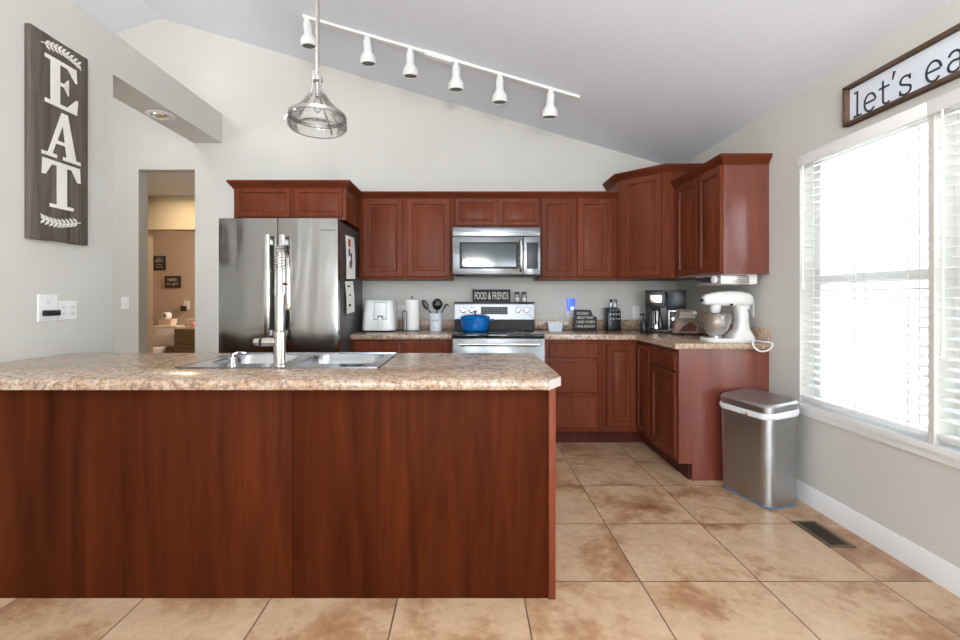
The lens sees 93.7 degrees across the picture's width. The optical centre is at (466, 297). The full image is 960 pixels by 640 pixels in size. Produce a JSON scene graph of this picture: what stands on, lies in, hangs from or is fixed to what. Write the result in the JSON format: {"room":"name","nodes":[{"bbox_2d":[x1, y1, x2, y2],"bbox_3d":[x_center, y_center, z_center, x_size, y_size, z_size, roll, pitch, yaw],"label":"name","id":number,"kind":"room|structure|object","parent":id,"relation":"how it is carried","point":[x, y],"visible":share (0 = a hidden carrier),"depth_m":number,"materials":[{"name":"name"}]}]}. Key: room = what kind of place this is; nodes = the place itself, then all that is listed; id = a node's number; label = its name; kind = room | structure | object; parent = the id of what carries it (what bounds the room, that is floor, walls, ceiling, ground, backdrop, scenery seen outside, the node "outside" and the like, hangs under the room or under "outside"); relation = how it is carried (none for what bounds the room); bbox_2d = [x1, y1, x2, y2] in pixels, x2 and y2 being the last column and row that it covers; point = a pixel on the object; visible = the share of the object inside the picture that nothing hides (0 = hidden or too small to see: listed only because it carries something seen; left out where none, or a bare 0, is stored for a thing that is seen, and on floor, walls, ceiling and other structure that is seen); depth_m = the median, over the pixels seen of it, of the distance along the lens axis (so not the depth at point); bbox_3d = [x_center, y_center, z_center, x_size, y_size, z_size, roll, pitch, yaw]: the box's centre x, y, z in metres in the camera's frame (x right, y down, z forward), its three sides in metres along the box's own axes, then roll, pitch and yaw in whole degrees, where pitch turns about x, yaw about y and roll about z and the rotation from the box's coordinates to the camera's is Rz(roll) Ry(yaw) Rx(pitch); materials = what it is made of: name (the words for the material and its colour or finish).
{"room":"kitchen","nodes":[
{"label":"kitchen","id":0,"kind":"room"},
{"bbox_2d":[0,0,221,362],"bbox_3d":[-2.558,-0.282,0.425,0.275,3.065,8.050,0,0,0],"label":"wall","id":1,"kind":"structure","parent":0,"point":[29,268],"depth_m":2.78,"materials":[{"name":"paint"}]},
{"bbox_2d":[37,294,57,321],"bbox_3d":[-2.416,0.057,2.595,0.008,0.155,0.125,0,0,0],"label":"outlet plate","id":2,"kind":"object","parent":1,"relation":"attached to","point":[44,301],"visible":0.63,"depth_m":2.58,"materials":[{"name":"white plastic"}]},
{"bbox_2d":[43,310,60,315],"bbox_3d":[-2.393,0.086,2.594,0.036,0.032,0.082,0,0,0],"label":"power adapter","id":3,"kind":"object","parent":2,"relation":"attached to","point":[45,312],"visible":1,"depth_m":2.57,"materials":[{"name":"black plastic"}]},
{"bbox_2d":[24,23,87,245],"bbox_3d":[-2.400,-0.915,2.646,0.036,1.174,0.375,0,0,0],"label":"wall sign","id":4,"kind":"object","parent":1,"relation":"attached to","point":[55,75],"visible":1,"depth_m":2.60,"materials":[{"name":"brown wood"}]},
{"bbox_2d":[58,301,76,319],"bbox_3d":[-2.416,0.075,2.725,0.008,0.115,0.125,0,0,0],"label":"outlet plate","id":5,"kind":"object","parent":1,"relation":"attached to","point":[68,309],"visible":0.98,"depth_m":2.72,"materials":[{"name":"white plastic"}]},
{"bbox_2d":[145,110,175,120],"bbox_3d":[-2.560,-1.518,3.760,0.216,0.022,0.216,0,0,0],"label":"recessed light","id":6,"kind":"object","parent":1,"relation":"in","point":[157,114],"visible":1,"depth_m":3.73,"materials":[{"name":"white paint"}]},
{"bbox_2d":[70,0,160,33],"bbox_3d":[-4.210,-2.448,0.425,2.380,0.935,8.250,0,0,0],"label":"ceiling","id":7,"kind":"structure","parent":0,"point":[118,16],"depth_m":4.24,"materials":[{"name":"paint"}]},
{"bbox_2d":[148,196,194,352],"bbox_3d":[-3.600,-0.010,5.660,2.800,2.520,0.120,0,0,0],"label":"wall","id":8,"kind":"structure","parent":0,"point":[162,210],"depth_m":5.60,"materials":[{"name":"paint"}]},
{"bbox_2d":[148,225,194,229],"bbox_3d":[-3.572,0.172,5.593,0.955,2.155,0.015,0,0,0],"label":"trim","id":9,"kind":"structure","parent":8,"relation":"attached to","point":[150,227],"depth_m":5.59,"materials":[{"name":"paint"}]},
{"bbox_2d":[148,173,194,195],"bbox_3d":[-4.050,-1.320,6.440,3.900,0.100,3.720,0,0,0],"label":"ceiling","id":10,"kind":"structure","parent":0,"point":[159,184],"depth_m":5.04,"materials":[{"name":"paint"}]},
{"bbox_2d":[153,231,194,352],"bbox_3d":[-4.025,-0.010,6.935,3.850,2.520,2.630,0,0,0],"label":"wall","id":11,"kind":"structure","parent":0,"point":[178,247],"depth_m":8.12,"materials":[{"name":"paint"}]},
{"bbox_2d":[153,256,165,269],"bbox_3d":[-5.537,-0.629,8.106,0.211,0.258,0.024,0,0,0],"label":"wall sign","id":12,"kind":"object","parent":11,"relation":"attached to","point":[159,262],"visible":1,"depth_m":8.10,"materials":[{"name":"black wood"}]},
{"bbox_2d":[165,276,180,287],"bbox_3d":[-5.298,-0.290,8.106,0.285,0.213,0.024,0,0,0],"label":"wall sign","id":13,"kind":"object","parent":11,"relation":"attached to","point":[170,281],"visible":1,"depth_m":8.10,"materials":[{"name":"black wood"}]},
{"bbox_2d":[184,301,188,308],"bbox_3d":[-5.061,0.126,8.116,0.100,0.150,0.008,0,0,0],"label":"outlet plate","id":14,"kind":"object","parent":11,"relation":"attached to","point":[186,303],"visible":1,"depth_m":8.12,"materials":[{"name":"white plastic"}]},
{"bbox_2d":[180,306,186,310],"bbox_3d":[-5.098,0.190,8.091,0.090,0.090,0.041,0,0,0],"label":"plug adapter","id":15,"kind":"object","parent":14,"relation":"attached to","point":[182,308],"visible":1,"depth_m":8.07,"materials":[{"name":"black plastic"}]},
{"bbox_2d":[113,18,675,352],"bbox_3d":[-1.600,-0.758,4.515,7.600,4.016,0.130,0,0,0],"label":"wall","id":16,"kind":"structure","parent":0,"point":[395,138],"depth_m":4.45,"materials":[{"name":"paint"}]},
{"bbox_2d":[121,297,128,308],"bbox_3d":[-3.380,0.050,4.444,0.075,0.120,0.010,0,0,0],"label":"light switch","id":17,"kind":"object","parent":16,"relation":"attached to","point":[124,300],"visible":1,"depth_m":4.44,"materials":[{"name":"white plastic"}]},
{"bbox_2d":[226,180,362,232],"bbox_3d":[-1.440,-0.792,4.033,0.995,0.315,0.830,0,0,0],"label":"upper cabinet","id":18,"kind":"object","parent":16,"relation":"attached to","point":[339,199],"visible":0.83,"depth_m":3.64,"materials":[{"name":"brown wood"}]},
{"bbox_2d":[397,305,403,315],"bbox_3d":[-0.655,0.125,4.445,0.072,0.115,0.008,0,0,0],"label":"outlet plate","id":19,"kind":"object","parent":16,"relation":"attached to","point":[400,308],"visible":0.91,"depth_m":4.44,"materials":[{"name":"white plastic"}]},
{"bbox_2d":[359,199,453,280],"bbox_3d":[-0.556,-0.549,4.274,0.857,0.762,0.348,0,0,0],"label":"upper cabinet","id":20,"kind":"object","parent":16,"relation":"attached to","point":[400,239],"visible":0.91,"depth_m":4.10,"materials":[{"name":"brown wood"}]},
{"bbox_2d":[360,191,618,198],"bbox_3d":[0.195,-0.936,4.098,2.360,0.062,0.039,0,0,0],"label":"crown molding","id":21,"kind":"structure","parent":20,"relation":"attached to","point":[366,194],"depth_m":4.09,"materials":[{"name":"brown wood"}]},
{"bbox_2d":[398,320,453,328],"bbox_3d":[-0.556,0.260,4.438,0.856,0.094,0.020,0,0,0],"label":"backsplash","id":22,"kind":"structure","parent":16,"relation":"attached to","point":[423,324],"depth_m":4.43,"materials":[{"name":"stone"}]},
{"bbox_2d":[453,199,538,226],"bbox_3d":[0.264,-0.782,4.274,0.783,0.295,0.348,0,0,0],"label":"upper cabinet","id":23,"kind":"object","parent":16,"relation":"attached to","point":[466,212],"visible":0.76,"depth_m":4.10,"materials":[{"name":"brown wood"}]},
{"bbox_2d":[452,227,539,277],"bbox_3d":[0.259,-0.410,4.172,0.774,0.441,0.549,0,0,0],"label":"microwave","id":24,"kind":"object","parent":23,"relation":"attached to","point":[477,252],"visible":1,"depth_m":3.96,"materials":[{"name":"silver metal"}]},
{"bbox_2d":[566,306,573,317],"bbox_3d":[1.020,0.135,4.445,0.075,0.120,0.008,0,0,0],"label":"outlet plate","id":25,"kind":"object","parent":16,"relation":"attached to","point":[569,314],"visible":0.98,"depth_m":4.44,"materials":[{"name":"white plastic"}]},
{"bbox_2d":[567,299,574,310],"bbox_3d":[1.020,0.065,4.415,0.080,0.120,0.046,0,0,0],"label":"night light","id":26,"kind":"object","parent":25,"relation":"attached to","point":[570,302],"visible":0.98,"depth_m":4.41,"materials":[{"name":"blue plastic"}]},
{"bbox_2d":[533,199,616,280],"bbox_3d":[1.015,-0.549,4.274,0.720,0.762,0.348,0,0,0],"label":"upper cabinet","id":27,"kind":"object","parent":16,"relation":"attached to","point":[578,237],"visible":0.92,"depth_m":4.10,"materials":[{"name":"brown wood"}]},
{"bbox_2d":[534,320,641,328],"bbox_3d":[1.349,0.260,4.438,1.395,0.094,0.020,0,0,0],"label":"backsplash","id":28,"kind":"structure","parent":16,"relation":"attached to","point":[539,324],"depth_m":4.43,"materials":[{"name":"stone"}]},
{"bbox_2d":[632,306,639,317],"bbox_3d":[1.670,0.140,4.445,0.072,0.115,0.008,0,0,0],"label":"outlet plate","id":29,"kind":"object","parent":16,"relation":"attached to","point":[635,309],"visible":1,"depth_m":4.44,"materials":[{"name":"white plastic"}]},
{"bbox_2d":[602,163,702,280],"bbox_3d":[1.702,-0.646,4.101,0.733,0.956,0.693,0,0,0],"label":"upper cabinet","id":30,"kind":"object","parent":16,"relation":"attached to","point":[646,196],"visible":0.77,"depth_m":3.90,"materials":[{"name":"brown wood"}]},
{"bbox_2d":[0,442,959,639],"bbox_3d":[-1.850,1.300,2.300,8.300,0.100,12.000,0,0,0],"label":"floor","id":31,"kind":"structure","parent":0,"point":[645,550],"depth_m":1.88,"materials":[{"name":"tile"}]},
{"bbox_2d":[153,325,183,352],"bbox_3d":[-5.319,0.865,7.733,0.470,0.770,0.734,0,0,0],"label":"toilet","id":32,"kind":"object","parent":31,"relation":"on","point":[163,335],"visible":0.44,"depth_m":7.90,"materials":[{"name":"white ceramic"}]},
{"bbox_2d":[158,319,176,324],"bbox_3d":[-5.319,0.425,7.995,0.270,0.110,0.170,0,0,0],"label":"storage basket","id":33,"kind":"object","parent":32,"relation":"on","point":[160,321],"visible":0.94,"depth_m":7.92,"materials":[{"name":"wicker"}]},
{"bbox_2d":[161,312,171,318],"bbox_3d":[-5.327,0.315,7.980,0.124,0.124,0.104,0,0,14],"label":"toilet roll","id":34,"kind":"object","parent":33,"relation":"on","point":[165,315],"visible":0.98,"depth_m":7.94,"materials":[{"name":"paper"}]},
{"bbox_2d":[173,326,194,352],"bbox_3d":[-4.077,0.864,7.857,1.795,0.732,0.515,0,0,0],"label":"vanity","id":35,"kind":"object","parent":31,"relation":"on","point":[184,337],"visible":0.25,"depth_m":7.60,"materials":[{"name":"brown wood"}]},
{"bbox_2d":[173,326,194,328],"bbox_3d":[-4.077,0.514,7.857,1.795,0.032,0.515,0,0,0],"label":"countertop","id":36,"kind":"structure","parent":35,"relation":"on","point":[184,327],"depth_m":7.60,"materials":[{"name":"beige stone"}]},
{"bbox_2d":[185,319,194,326],"bbox_3d":[-4.749,0.431,7.805,0.230,0.132,0.200,0,0,0],"label":"bowl","id":37,"kind":"object","parent":36,"relation":"on","point":[190,322],"visible":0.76,"depth_m":7.74,"materials":[{"name":"ceramic"}]},
{"bbox_2d":[0,388,555,599],"bbox_3d":[-1.025,0.814,2.292,2.786,0.872,0.856,0,0,0],"label":"base cabinet","id":38,"kind":"object","parent":31,"relation":"on","point":[104,493],"visible":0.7,"depth_m":1.87,"materials":[{"name":"brown wood"}]},
{"bbox_2d":[0,353,560,389],"bbox_3d":[-1.007,0.356,2.288,2.822,0.042,0.904,0,0,0],"label":"countertop","id":39,"kind":"structure","parent":38,"relation":"on","point":[68,371],"depth_m":1.97,"materials":[{"name":"stone"}]},
{"bbox_2d":[253,243,291,365],"bbox_3d":[-0.963,0.029,2.244,0.159,0.604,0.147,0,0,0],"label":"faucet","id":40,"kind":"object","parent":39,"relation":"on","point":[282,302],"visible":1,"depth_m":2.19,"materials":[{"name":"silver metal"}]},
{"bbox_2d":[175,353,396,367],"bbox_3d":[-0.905,0.415,2.426,0.970,0.174,0.572,0,0,0],"label":"sink","id":41,"kind":"object","parent":39,"relation":"in","point":[247,360],"visible":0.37,"depth_m":2.59,"materials":[{"name":"metal"}]},
{"bbox_2d":[227,351,245,365],"bbox_3d":[-1.131,0.297,2.211,0.084,0.067,0.048,0,0,-37],"label":"soap dispenser","id":42,"kind":"object","parent":41,"relation":"on","point":[232,361],"visible":1,"depth_m":2.19,"materials":[{"name":"silver metal"}]},
{"bbox_2d":[219,218,361,352],"bbox_3d":[-1.458,0.318,3.856,0.920,1.865,0.888,0,0,0],"label":"refrigerator","id":43,"kind":"object","parent":31,"relation":"on","point":[318,320],"visible":0.36,"depth_m":3.47,"materials":[{"name":"metal"}]},
{"bbox_2d":[345,235,354,278],"bbox_3d":[-0.985,-0.341,3.810,0.021,0.372,0.280,0,0,0],"label":"paper","id":44,"kind":"object","parent":43,"relation":"attached to","point":[350,245],"visible":1,"depth_m":3.79,"materials":[{"name":"paper"}]},
{"bbox_2d":[345,281,354,313],"bbox_3d":[-0.983,-0.009,3.780,0.025,0.277,0.240,0,0,0],"label":"paper","id":45,"kind":"object","parent":43,"relation":"attached to","point":[348,284],"visible":1,"depth_m":3.77,"materials":[{"name":"paper"}]},
{"bbox_2d":[351,337,452,352],"bbox_3d":[-0.555,0.800,4.124,0.860,0.900,0.648,0,0,0],"label":"base cabinet","id":46,"kind":"object","parent":31,"relation":"on","point":[357,345],"visible":0.16,"depth_m":3.80,"materials":[{"name":"brown wood"}]},
{"bbox_2d":[350,329,453,338],"bbox_3d":[-0.556,0.329,4.117,0.856,0.041,0.663,0,0,0],"label":"countertop","id":47,"kind":"structure","parent":46,"relation":"on","point":[423,333],"depth_m":3.79,"materials":[{"name":"stone"}]},
{"bbox_2d":[362,300,397,331],"bbox_3d":[-0.805,0.164,4.181,0.296,0.288,0.352,0,0,0],"label":"air fryer","id":48,"kind":"object","parent":47,"relation":"on","point":[378,315],"visible":1,"depth_m":4.06,"materials":[{"name":"white plastic"}]},
{"bbox_2d":[374,302,385,328],"bbox_3d":[-0.784,0.159,4.037,0.116,0.239,0.063,0,0,0],"label":"basket","id":49,"kind":"object","parent":48,"relation":"on","point":[379,307],"depth_m":4.05,"materials":[{"name":"plastic"}]},
{"bbox_2d":[402,296,419,331],"bbox_3d":[-0.515,0.144,4.193,0.160,0.329,0.174,0,0,0],"label":"paper towel holder","id":50,"kind":"object","parent":47,"relation":"on","point":[411,309],"visible":1,"depth_m":4.14,"materials":[{"name":"white paper"}]},
{"bbox_2d":[429,313,442,330],"bbox_3d":[-0.290,0.224,4.200,0.134,0.168,0.135,0,0,0],"label":"utensil crock","id":51,"kind":"object","parent":47,"relation":"on","point":[435,319],"visible":0.98,"depth_m":4.15,"materials":[{"name":"ceramic"}]},
{"bbox_2d":[422,300,430,312],"bbox_3d":[-0.343,0.153,4.191,0.158,0.275,0.020,0,0,-4],"label":"serving spoon","id":52,"kind":"object","parent":51,"relation":"in","point":[424,303],"visible":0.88,"depth_m":4.18,"materials":[{"name":"black plastic"}]},
{"bbox_2d":[432,298,441,312],"bbox_3d":[-0.276,0.146,4.189,0.094,0.285,0.054,0,0,0],"label":"ladle","id":53,"kind":"object","parent":51,"relation":"in","point":[437,303],"visible":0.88,"depth_m":4.17,"materials":[{"name":"black plastic"}]},
{"bbox_2d":[452,302,544,362],"bbox_3d":[0.258,0.645,4.037,0.777,1.210,0.777,0,0,0],"label":"range","id":54,"kind":"object","parent":31,"relation":"on","point":[512,330],"depth_m":3.92,"materials":[{"name":"silver metal"}]},
{"bbox_2d":[460,318,489,331],"bbox_3d":[0.072,0.238,4.030,0.262,0.118,0.262,0,0,0],"label":"pot","id":55,"kind":"object","parent":54,"relation":"on","point":[467,324],"depth_m":3.92,"materials":[{"name":"blue ceramic"}]},
{"bbox_2d":[473,289,509,301],"bbox_3d":[0.238,-0.022,4.359,0.364,0.122,0.032,0,0,0],"label":"block sign","id":56,"kind":"object","parent":54,"relation":"on","point":[479,295],"visible":0.96,"depth_m":4.34,"materials":[{"name":"black wood"}]},
{"bbox_2d":[452,329,544,336],"bbox_3d":[0.262,0.312,4.032,0.767,0.026,0.595,0,0,0],"label":"cooktop","id":57,"kind":"object","parent":54,"relation":"in","point":[457,332],"depth_m":3.79,"materials":[{"name":"black glass"}]},
{"bbox_2d":[514,292,519,301],"bbox_3d":[0.485,-0.009,4.350,0.056,0.098,0.056,0,0,0],"label":"salt shaker","id":58,"kind":"object","parent":54,"relation":"on","point":[515,299],"visible":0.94,"depth_m":4.33,"materials":[{"name":"clear glass"}]},
{"bbox_2d":[521,292,526,301],"bbox_3d":[0.553,-0.009,4.350,0.056,0.098,0.056,0,0,0],"label":"salt shaker","id":59,"kind":"object","parent":54,"relation":"on","point":[522,299],"visible":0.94,"depth_m":4.34,"materials":[{"name":"clear glass"}]},
{"bbox_2d":[545,339,602,441],"bbox_3d":[0.902,0.800,4.124,0.505,0.900,0.648,0,0,0],"label":"base cabinet","id":60,"kind":"object","parent":31,"relation":"on","point":[578,362],"visible":0.56,"depth_m":3.80,"materials":[{"name":"brown wood"}]},
{"bbox_2d":[600,340,661,456],"bbox_3d":[1.611,0.800,3.989,0.913,0.900,0.918,0,0,0],"label":"base cabinet","id":61,"kind":"object","parent":31,"relation":"on","point":[627,364],"visible":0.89,"depth_m":3.80,"materials":[{"name":"brown wood"}]},
{"bbox_2d":[535,329,770,348],"bbox_3d":[1.360,0.329,3.752,1.416,0.041,1.393,0,0,0],"label":"countertop","id":62,"kind":"structure","parent":61,"relation":"on","point":[670,340],"depth_m":3.70,"materials":[{"name":"stone"}]},
{"bbox_2d":[546,322,563,330],"bbox_3d":[0.817,0.267,4.190,0.156,0.083,0.104,0,0,0],"label":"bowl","id":63,"kind":"object","parent":62,"relation":"on","point":[551,326],"visible":1,"depth_m":4.15,"materials":[{"name":"ceramic"}]},
{"bbox_2d":[574,309,596,330],"bbox_3d":[1.116,0.208,4.249,0.212,0.200,0.031,0,0,0],"label":"block sign","id":64,"kind":"object","parent":62,"relation":"on","point":[584,320],"visible":1,"depth_m":4.24,"materials":[{"name":"black wood"}]},
{"bbox_2d":[604,299,620,330],"bbox_3d":[1.377,0.159,4.253,0.118,0.299,0.153,0,0,0],"label":"knife block","id":65,"kind":"object","parent":62,"relation":"on","point":[612,315],"visible":0.99,"depth_m":4.20,"materials":[{"name":"black plastic"}]},
{"bbox_2d":[640,313,646,332],"bbox_3d":[1.558,0.222,3.971,0.061,0.172,0.056,0,0,22],"label":"soap bottle","id":66,"kind":"object","parent":62,"relation":"on","point":[643,325],"visible":0.99,"depth_m":3.95,"materials":[{"name":"black plastic"}]},
{"bbox_2d":[645,290,686,332],"bbox_3d":[1.795,0.119,4.078,0.340,0.378,0.266,0,0,23],"label":"coffee maker","id":67,"kind":"object","parent":62,"relation":"on","point":[661,306],"visible":0.83,"depth_m":4.01,"materials":[{"name":"black plastic"}]},
{"bbox_2d":[672,309,698,332],"bbox_3d":[1.809,0.191,3.766,0.218,0.199,0.168,0,0,0],"label":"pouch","id":68,"kind":"object","parent":62,"relation":"on","point":[685,320],"visible":0.99,"depth_m":3.73,"materials":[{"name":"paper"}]},
{"bbox_2d":[680,322,696,330],"bbox_3d":[1.810,0.235,3.691,0.150,0.076,0.018,0,0,0],"label":"picture","id":69,"kind":"object","parent":68,"relation":"attached to","point":[691,326],"depth_m":3.69},
{"bbox_2d":[699,291,772,351],"bbox_3d":[1.870,0.157,3.288,0.397,0.418,0.524,0,0,0],"label":"stand mixer","id":70,"kind":"object","parent":62,"relation":"on","point":[715,324],"visible":1,"depth_m":3.17,"materials":[{"name":"white metal"}]},
{"bbox_2d":[699,313,731,337],"bbox_3d":[1.777,0.195,3.220,0.211,0.172,0.211,0,0,-11],"label":"bowl","id":71,"kind":"object","parent":70,"relation":"on","point":[715,325],"depth_m":3.16,"materials":[{"name":"metal"}]},
{"bbox_2d":[651,344,768,480],"bbox_3d":[1.749,0.800,3.301,0.638,0.900,0.454,0,0,0],"label":"base cabinet","id":72,"kind":"object","parent":31,"relation":"on","point":[687,385],"visible":0.7,"depth_m":3.08,"materials":[{"name":"brown wood"}]},
{"bbox_2d":[719,389,799,509],"bbox_3d":[1.838,0.930,2.852,0.283,0.639,0.404,0,0,-14],"label":"trash can","id":73,"kind":"object","parent":31,"relation":"on","point":[759,428],"visible":1,"depth_m":2.71,"materials":[{"name":"metal"}]},
{"bbox_2d":[791,521,856,547],"bbox_3d":[1.882,1.247,2.385,0.138,0.004,0.270,0,0,0],"label":"floor vent","id":74,"kind":"object","parent":31,"relation":"in","point":[821,533],"visible":1,"depth_m":2.37,"materials":[{"name":"brown metal"}]},
{"bbox_2d":[142,0,948,163],"bbox_3d":[-0.360,-2.063,0.425,5.320,1.706,8.250,0,0,0],"label":"ceiling","id":75,"kind":"structure","parent":0,"point":[657,81],"depth_m":3.15,"materials":[{"name":"paint"}]},
{"bbox_2d":[283,0,346,138],"bbox_3d":[-0.783,-1.504,2.357,0.307,1.253,0.314,0,0,0],"label":"pendant lamp","id":76,"kind":"object","parent":75,"relation":"hanging from","point":[295,111],"visible":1,"depth_m":2.34,"materials":[{"name":"silver metal"}]},
{"bbox_2d":[315,81,319,97],"bbox_3d":[-0.780,-1.090,2.350,0.028,0.080,0.028,0,0,0],"label":"socket","id":77,"kind":"object","parent":76,"relation":"attached to","point":[317,83],"depth_m":2.34,"materials":[{"name":"silver metal"}]},
{"bbox_2d":[301,14,579,119],"bbox_3d":[-0.219,-1.857,3.627,2.238,0.816,0.126,0,0,0],"label":"track light","id":78,"kind":"object","parent":75,"relation":"attached to","point":[308,42],"visible":0.99,"depth_m":3.59,"materials":[{"name":"white paint"}]},
{"bbox_2d":[676,0,959,567],"bbox_3d":[2.140,-0.013,0.440,0.140,2.527,8.280,0,0,0],"label":"wall","id":79,"kind":"structure","parent":0,"point":[915,497],"depth_m":2.44,"materials":[{"name":"paint"}]},
{"bbox_2d":[671,153,772,277],"bbox_3d":[1.891,-0.571,3.417,0.353,0.812,0.757,0,0,0],"label":"upper cabinet","id":80,"kind":"object","parent":79,"relation":"attached to","point":[722,204],"visible":0.94,"depth_m":3.08,"materials":[{"name":"brown wood"}]},
{"bbox_2d":[695,274,756,285],"bbox_3d":[1.881,-0.130,3.312,0.278,0.070,0.376,0,0,0],"label":"radio","id":81,"kind":"object","parent":80,"relation":"attached to","point":[723,279],"visible":0.99,"depth_m":3.13,"materials":[{"name":"white plastic"}]},
{"bbox_2d":[698,325,770,341],"bbox_3d":[2.058,0.259,3.754,0.020,0.098,1.388,0,0,0],"label":"backsplash","id":82,"kind":"structure","parent":79,"relation":"attached to","point":[762,334],"depth_m":3.15,"materials":[{"name":"stone"}]},
{"bbox_2d":[749,302,753,316],"bbox_3d":[2.066,0.080,3.280,0.008,0.120,0.075,0,0,0],"label":"outlet plate","id":83,"kind":"object","parent":79,"relation":"attached to","point":[751,310],"visible":0.42,"depth_m":3.25,"materials":[{"name":"white plastic"}]},
{"bbox_2d":[815,120,927,427],"bbox_3d":[2.185,-0.113,2.410,0.040,1.524,0.780,0,0,0],"label":"window","id":84,"kind":"structure","parent":79,"relation":"in","point":[900,415],"depth_m":2.42,"materials":[{"name":"white paint"}]},
{"bbox_2d":[796,102,929,435],"bbox_3d":[2.085,-0.127,2.410,0.096,1.503,0.800,0,0,0],"label":"window blind","id":85,"kind":"object","parent":84,"relation":"attached to","point":[917,114],"visible":0.88,"depth_m":2.37,"materials":[{"name":"white plastic"}]},
{"bbox_2d":[795,479,959,596],"bbox_3d":[2.063,1.192,-0.212,0.014,0.115,6.575,0,0,0],"label":"baseboard","id":86,"kind":"structure","parent":79,"relation":"attached to","point":[940,571],"depth_m":2.21,"materials":[{"name":"white paint"}]},
{"bbox_2d":[798,402,959,468],"bbox_3d":[2.105,0.681,1.550,0.120,0.068,2.540,0,0,0],"label":"trim","id":87,"kind":"structure","parent":79,"relation":"attached to","point":[948,454],"depth_m":2.22,"materials":[{"name":"white paint"}]},
{"bbox_2d":[842,23,959,126],"bbox_3d":[2.050,-1.030,1.723,0.036,0.212,1.430,0,0,0],"label":"wall sign","id":88,"kind":"object","parent":79,"relation":"attached to","point":[934,63],"visible":1,"depth_m":2.11,"materials":[{"name":"wood"}]},
{"bbox_2d":[928,88,959,445],"bbox_3d":[2.085,-0.127,1.567,0.096,1.503,0.875,0,0,0],"label":"window blind","id":89,"kind":"object","parent":79,"relation":"attached to","point":[949,101],"visible":1,"depth_m":1.94,"materials":[{"name":"white plastic"}]},
{"bbox_2d":[955,107,959,436],"bbox_3d":[2.185,-0.113,1.571,0.040,1.524,0.848,0,0,0],"label":"window","id":90,"kind":"structure","parent":79,"relation":"in","point":[957,115],"depth_m":1.99,"materials":[{"name":"white paint"}]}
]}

